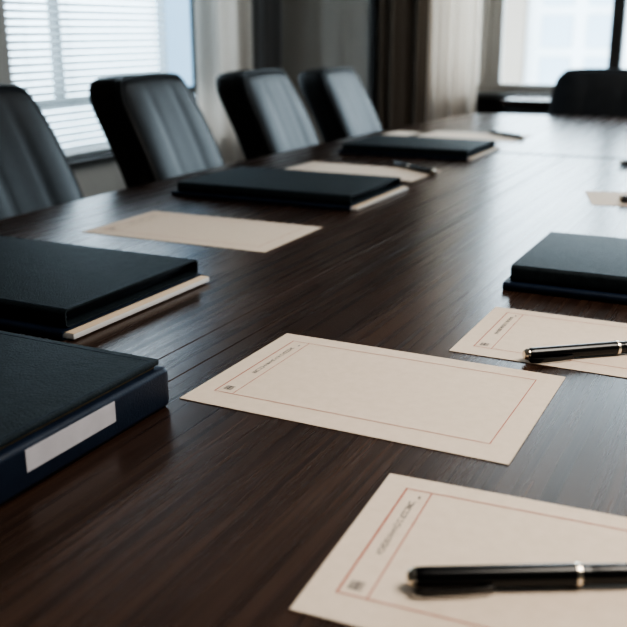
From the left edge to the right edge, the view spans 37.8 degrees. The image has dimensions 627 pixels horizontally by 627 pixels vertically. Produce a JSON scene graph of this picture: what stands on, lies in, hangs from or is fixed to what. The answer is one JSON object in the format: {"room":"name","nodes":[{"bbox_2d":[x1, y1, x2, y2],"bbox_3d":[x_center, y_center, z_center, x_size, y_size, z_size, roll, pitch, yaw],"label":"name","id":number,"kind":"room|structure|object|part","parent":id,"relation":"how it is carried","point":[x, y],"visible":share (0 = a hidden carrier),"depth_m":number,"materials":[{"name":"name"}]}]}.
{"room":"conference room","nodes":[
{"label":"conference room","id":0,"kind":"room"},
{"bbox_2d":[0,0,126,197],"bbox_3d":[-2.366,-1.037,2.667,0.180,2.800,9.000,8,19,25],"label":"wall","id":1,"kind":"structure","parent":0,"point":[95,179],"depth_m":4.96,"materials":[{"name":"grey paint"}]},
{"bbox_2d":[38,0,196,167],"bbox_3d":[-1.025,-1.922,5.069,0.180,2.035,2.048,8,19,25],"label":"window","id":2,"kind":"structure","parent":1,"relation":"in","point":[180,31],"depth_m":5.64,"materials":[{"name":"blue glass"}]},
{"bbox_2d":[4,0,168,157],"bbox_3d":[-1.166,-1.851,4.771,0.038,1.992,1.302,8,19,25],"label":"window blind","id":3,"kind":"object","parent":2,"relation":"attached to","point":[10,26],"visible":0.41,"depth_m":4.81,"materials":[{"name":"grey plastic"}]},
{"bbox_3d":[-1.395,-1.693,4.297,0.003,1.935,0.003,-15,22,-39],"label":"ladder cord","id":4,"kind":"part","parent":3,"relation":"part of","materials":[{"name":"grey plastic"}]},
{"bbox_3d":[-1.252,-1.778,4.571,0.003,1.935,0.003,-15,22,-39],"label":"ladder cord","id":5,"kind":"part","parent":3,"relation":"part of","materials":[{"name":"white fabric"}]},
{"bbox_3d":[-1.164,-0.909,5.062,0.032,0.022,1.302,8,19,25],"label":"rail","id":6,"kind":"part","parent":3,"relation":"part of","materials":[{"name":"grey"}]},
{"bbox_3d":[-0.927,-1.971,5.195,0.003,1.935,0.003,1,17,4],"label":"ladder cord","id":7,"kind":"part","parent":3,"relation":"part of","materials":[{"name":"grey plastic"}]},
{"bbox_3d":[-0.995,-0.960,5.353,0.120,0.030,2.048,8,19,25],"label":"sill","id":8,"kind":"part","parent":2,"relation":"part of","materials":[{"name":"brown metal"}]},
{"bbox_3d":[-0.844,-2.211,5.505,0.006,1.680,0.408,8,19,25],"label":"glass pane","id":9,"kind":"part","parent":2,"relation":"part of","materials":[{"name":"glass"}]},
{"bbox_2d":[281,0,541,143],"bbox_3d":[2.671,-1.823,5.165,6.860,2.800,0.180,8,19,25],"label":"wall","id":10,"kind":"structure","parent":0,"point":[316,34],"depth_m":6.37,"materials":[{"name":"grey paint"}]},
{"bbox_2d":[369,0,377,111],"bbox_3d":[0.404,-2.161,6.108,0.040,2.700,0.050,8,19,25],"label":"trim","id":11,"kind":"structure","parent":10,"relation":"attached to","point":[373,3],"depth_m":6.21,"materials":[{"name":"brown wood"}]},
{"bbox_2d":[476,99,503,113],"bbox_3d":[2.627,-0.878,5.358,3.500,0.640,0.029,8,19,25],"label":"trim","id":12,"kind":"structure","parent":10,"relation":"attached to","point":[482,105],"depth_m":5.97,"materials":[{"name":"black"}]},
{"bbox_2d":[476,0,626,98],"bbox_3d":[2.470,-2.094,5.083,3.760,1.835,0.205,8,19,25],"label":"window","id":13,"kind":"structure","parent":10,"relation":"in","point":[493,11],"depth_m":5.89,"materials":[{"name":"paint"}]},
{"bbox_3d":[2.458,-1.225,5.321,3.760,0.035,0.140,8,19,25],"label":"sill","id":14,"kind":"part","parent":13,"relation":"part of","materials":[{"name":"brown metal"}]},
{"bbox_3d":[0.620,-2.000,0.810,6.860,0.120,9.360,8,19,25],"label":"ceiling","id":15,"kind":"structure","parent":0,"visible":0},
{"bbox_2d":[194,0,252,164],"bbox_3d":[-0.559,-1.990,5.717,0.078,2.786,0.670,8,19,25],"label":"curtain","id":16,"kind":"object","parent":15,"relation":"hanging from","point":[223,28],"visible":0.52,"depth_m":5.78,"materials":[{"name":"white fabric"}]},
{"bbox_2d":[252,0,281,69],"bbox_3d":[-0.318,-2.136,6.188,0.078,2.786,0.372,8,19,25],"label":"curtain","id":17,"kind":"object","parent":15,"relation":"hanging from","point":[266,14],"visible":0.27,"depth_m":6.25,"materials":[{"name":"grey fabric"}]},
{"bbox_2d":[378,0,429,129],"bbox_3d":[0.591,-2.057,5.923,0.352,2.786,0.133,8,19,25],"label":"curtain","id":18,"kind":"object","parent":15,"relation":"hanging from","point":[404,24],"visible":0.52,"depth_m":6.04,"materials":[{"name":"brown fabric"}]},
{"bbox_2d":[426,0,480,121],"bbox_3d":[0.890,-2.004,5.748,0.342,2.786,0.077,8,19,25],"label":"curtain","id":19,"kind":"object","parent":15,"relation":"hanging from","point":[454,25],"visible":0.49,"depth_m":5.86,"materials":[{"name":"beige fabric"}]},
{"bbox_3d":[0.628,0.790,1.672,6.860,0.120,9.360,8,19,25],"label":"floor","id":20,"kind":"structure","parent":0,"visible":0},
{"bbox_2d":[0,84,84,219],"bbox_3d":[-0.663,-0.092,2.552,0.827,1.050,0.525,7,19,23],"label":"office chair","id":21,"kind":"object","parent":20,"relation":"on","point":[36,173],"visible":0.29,"depth_m":2.56,"materials":[{"name":"black leather"}]},
{"bbox_2d":[89,73,224,187],"bbox_3d":[-0.311,-0.301,3.228,0.827,1.050,0.525,7,19,23],"label":"office chair","id":22,"kind":"object","parent":20,"relation":"on","point":[154,128],"visible":0.39,"depth_m":3.05,"materials":[{"name":"black leather"}]},
{"bbox_2d":[216,69,319,159],"bbox_3d":[0.042,-0.506,3.914,0.827,1.034,0.525,8,19,24],"label":"office chair","id":23,"kind":"object","parent":20,"relation":"on","point":[266,113],"visible":0.4,"depth_m":3.74,"materials":[{"name":"black leather"}]},
{"bbox_2d":[0,113,626,626],"bbox_3d":[0.401,0.076,2.511,1.957,0.750,5.610,8,19,25],"label":"conference table","id":24,"kind":"object","parent":20,"relation":"on","point":[195,514],"visible":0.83,"depth_m":1.14,"materials":[{"name":"brown wood"}]},
{"bbox_2d":[0,330,168,504],"bbox_3d":[-0.413,0.120,1.005,0.321,0.060,0.420,8,19,25],"label":"ring binder","id":25,"kind":"object","parent":24,"relation":"on","point":[60,401],"visible":1,"depth_m":1.02,"materials":[{"name":"black"}]},
{"bbox_2d":[0,236,208,339],"bbox_3d":[-0.515,-0.064,1.627,0.542,0.043,0.385,8,19,25],"label":"document folder","id":26,"kind":"object","parent":24,"relation":"on","point":[62,291],"visible":1,"depth_m":1.54,"materials":[{"name":"black leather"}]},
{"bbox_2d":[83,211,322,252],"bbox_3d":[-0.254,-0.195,2.120,0.478,0.001,0.282,8,19,25],"label":"paper sheet","id":27,"kind":"object","parent":24,"relation":"on","point":[221,232],"visible":1,"depth_m":2.10,"materials":[{"name":"beige paper"}]},
{"bbox_3d":[-0.432,-0.102,1.894,0.946,0.042,3.906,8,19,25],"label":"panel","id":28,"kind":"part","parent":24,"relation":"part of","materials":[{"name":"brown wood"}]},
{"bbox_2d":[172,166,407,210],"bbox_3d":[-0.060,-0.361,2.597,0.564,0.037,0.377,8,19,25],"label":"document folder","id":29,"kind":"object","parent":24,"relation":"on","point":[312,189],"visible":1,"depth_m":2.51,"materials":[{"name":"black leather"}]},
{"bbox_3d":[0.020,-0.036,1.678,0.060,0.042,3.906,8,19,25],"label":"panel","id":30,"kind":"part","parent":24,"relation":"part of","materials":[{"name":"brown wood"}]},
{"bbox_2d":[287,162,439,180],"bbox_3d":[0.151,-0.468,3.000,0.475,0.001,0.245,9,19,27],"label":"paper sheet","id":31,"kind":"object","parent":24,"relation":"on","point":[405,174],"visible":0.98,"depth_m":3.01,"materials":[{"name":"beige paper"}]},
{"bbox_2d":[392,161,436,173],"bbox_3d":[0.329,-0.481,3.005,0.027,0.020,0.250,-9,19,-26],"label":"ballpoint pen","id":32,"kind":"object","parent":31,"relation":"on","point":[410,166],"visible":1,"depth_m":2.97,"materials":[{"name":"black paint"}]},
{"bbox_2d":[179,333,565,464],"bbox_3d":[0.083,0.095,1.179,0.418,0.001,0.286,8,19,25],"label":"paper sheet","id":33,"kind":"object","parent":24,"relation":"on","point":[480,411],"visible":1,"depth_m":1.16,"materials":[{"name":"beige paper"}]},
{"bbox_2d":[381,131,422,135],"bbox_3d":[0.394,-0.802,4.081,0.125,0.001,0.170,11,20,32],"label":"paper sheet","id":34,"kind":"object","parent":24,"relation":"on","point":[397,133],"visible":0.86,"depth_m":4.08,"materials":[{"name":"beige paper"}]},
{"bbox_2d":[338,135,499,160],"bbox_3d":[0.406,-0.633,3.474,0.515,0.036,0.377,8,19,25],"label":"document folder","id":35,"kind":"object","parent":24,"relation":"on","point":[378,145],"visible":1,"depth_m":3.38,"materials":[{"name":"black leather"}]},
{"bbox_2d":[289,473,626,626],"bbox_3d":[0.223,0.224,0.761,0.418,0.001,0.253,7,19,22],"label":"paper sheet","id":36,"kind":"object","parent":24,"relation":"on","point":[408,522],"visible":1,"depth_m":0.80,"materials":[{"name":"beige paper"}]},
{"bbox_2d":[406,562,626,596],"bbox_3d":[0.201,0.216,0.751,0.250,0.020,0.027,-1,17,-2],"label":"ballpoint pen","id":37,"kind":"object","parent":36,"relation":"on","point":[453,580],"visible":1,"depth_m":0.74,"materials":[{"name":"black paint"}]},
{"bbox_2d":[417,131,530,141],"bbox_3d":[0.696,-0.769,3.969,0.440,0.001,0.265,10,20,29],"label":"paper sheet","id":38,"kind":"object","parent":24,"relation":"on","point":[439,134],"visible":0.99,"depth_m":3.96,"materials":[{"name":"beige paper"}]},
{"bbox_2d":[487,130,524,138],"bbox_3d":[0.826,-0.773,3.945,0.027,0.020,0.250,-8,19,-25],"label":"ballpoint pen","id":39,"kind":"object","parent":38,"relation":"on","point":[506,134],"visible":1,"depth_m":3.92,"materials":[{"name":"black paint"}]},
{"bbox_3d":[1.277,-0.784,4.088,1.899,0.042,1.676,8,19,25],"label":"panel","id":40,"kind":"part","parent":24,"relation":"part of","materials":[{"name":"brown wood"}]},
{"bbox_2d":[449,307,626,377],"bbox_3d":[0.435,0.048,1.328,0.418,0.001,0.243,8,19,25],"label":"paper sheet","id":41,"kind":"object","parent":24,"relation":"on","point":[503,333],"visible":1,"depth_m":1.37,"materials":[{"name":"beige paper"}]},
{"bbox_2d":[522,341,626,363],"bbox_3d":[0.413,0.050,1.286,0.250,0.020,0.027,-4,18,-11],"label":"ballpoint pen","id":42,"kind":"object","parent":41,"relation":"on","point":[545,354],"visible":1,"depth_m":1.27,"materials":[{"name":"black paint"}]},
{"bbox_2d":[502,232,626,303],"bbox_3d":[0.641,-0.075,1.652,0.515,0.043,0.346,8,19,25],"label":"document folder","id":43,"kind":"object","parent":24,"relation":"on","point":[580,266],"visible":1,"depth_m":1.61,"materials":[{"name":"black leather"}]},
{"bbox_2d":[585,191,626,205],"bbox_3d":[0.928,-0.307,2.474,0.360,0.001,0.222,3,17,11],"label":"paper sheet","id":44,"kind":"object","parent":24,"relation":"on","point":[605,198],"visible":1,"depth_m":2.50,"materials":[{"name":"beige paper"}]},
{"bbox_2d":[619,195,626,202],"bbox_3d":[0.933,-0.297,2.406,0.250,0.020,0.027,3,17,9],"label":"ballpoint pen","id":45,"kind":"object","parent":44,"relation":"on","point":[623,198],"visible":1,"depth_m":2.42,"materials":[{"name":"black paint"}]},
{"bbox_2d":[619,160,626,165],"bbox_3d":[1.153,-0.501,3.064,0.250,0.020,0.027,2,17,7],"label":"ballpoint pen","id":46,"kind":"object","parent":24,"relation":"on","point":[623,162],"visible":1,"depth_m":3.07,"materials":[{"name":"black paint"}]},
{"bbox_2d":[299,67,382,142],"bbox_3d":[0.371,-0.706,4.592,0.827,1.014,0.525,8,19,24],"label":"office chair","id":47,"kind":"object","parent":20,"relation":"on","point":[341,107],"visible":0.34,"depth_m":4.41,"materials":[{"name":"black leather"}]},
{"bbox_2d":[500,96,550,114],"bbox_3d":[2.283,-0.799,5.258,2.410,0.790,0.390,8,19,25],"label":"credenza","id":48,"kind":"object","parent":20,"relation":"on","point":[516,104],"visible":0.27,"depth_m":5.46,"materials":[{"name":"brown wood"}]},
{"bbox_3d":[1.415,-0.886,5.487,0.580,0.685,0.017,8,19,25],"label":"door","id":49,"kind":"part","parent":48,"relation":"part of","materials":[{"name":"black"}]},
{"bbox_2d":[547,68,626,116],"bbox_3d":[1.522,-0.798,4.923,0.656,0.987,0.827,8,19,25],"label":"office chair","id":50,"kind":"object","parent":20,"relation":"on","point":[602,92],"visible":0.29,"depth_m":5.02,"materials":[{"name":"black leather"}]}
]}

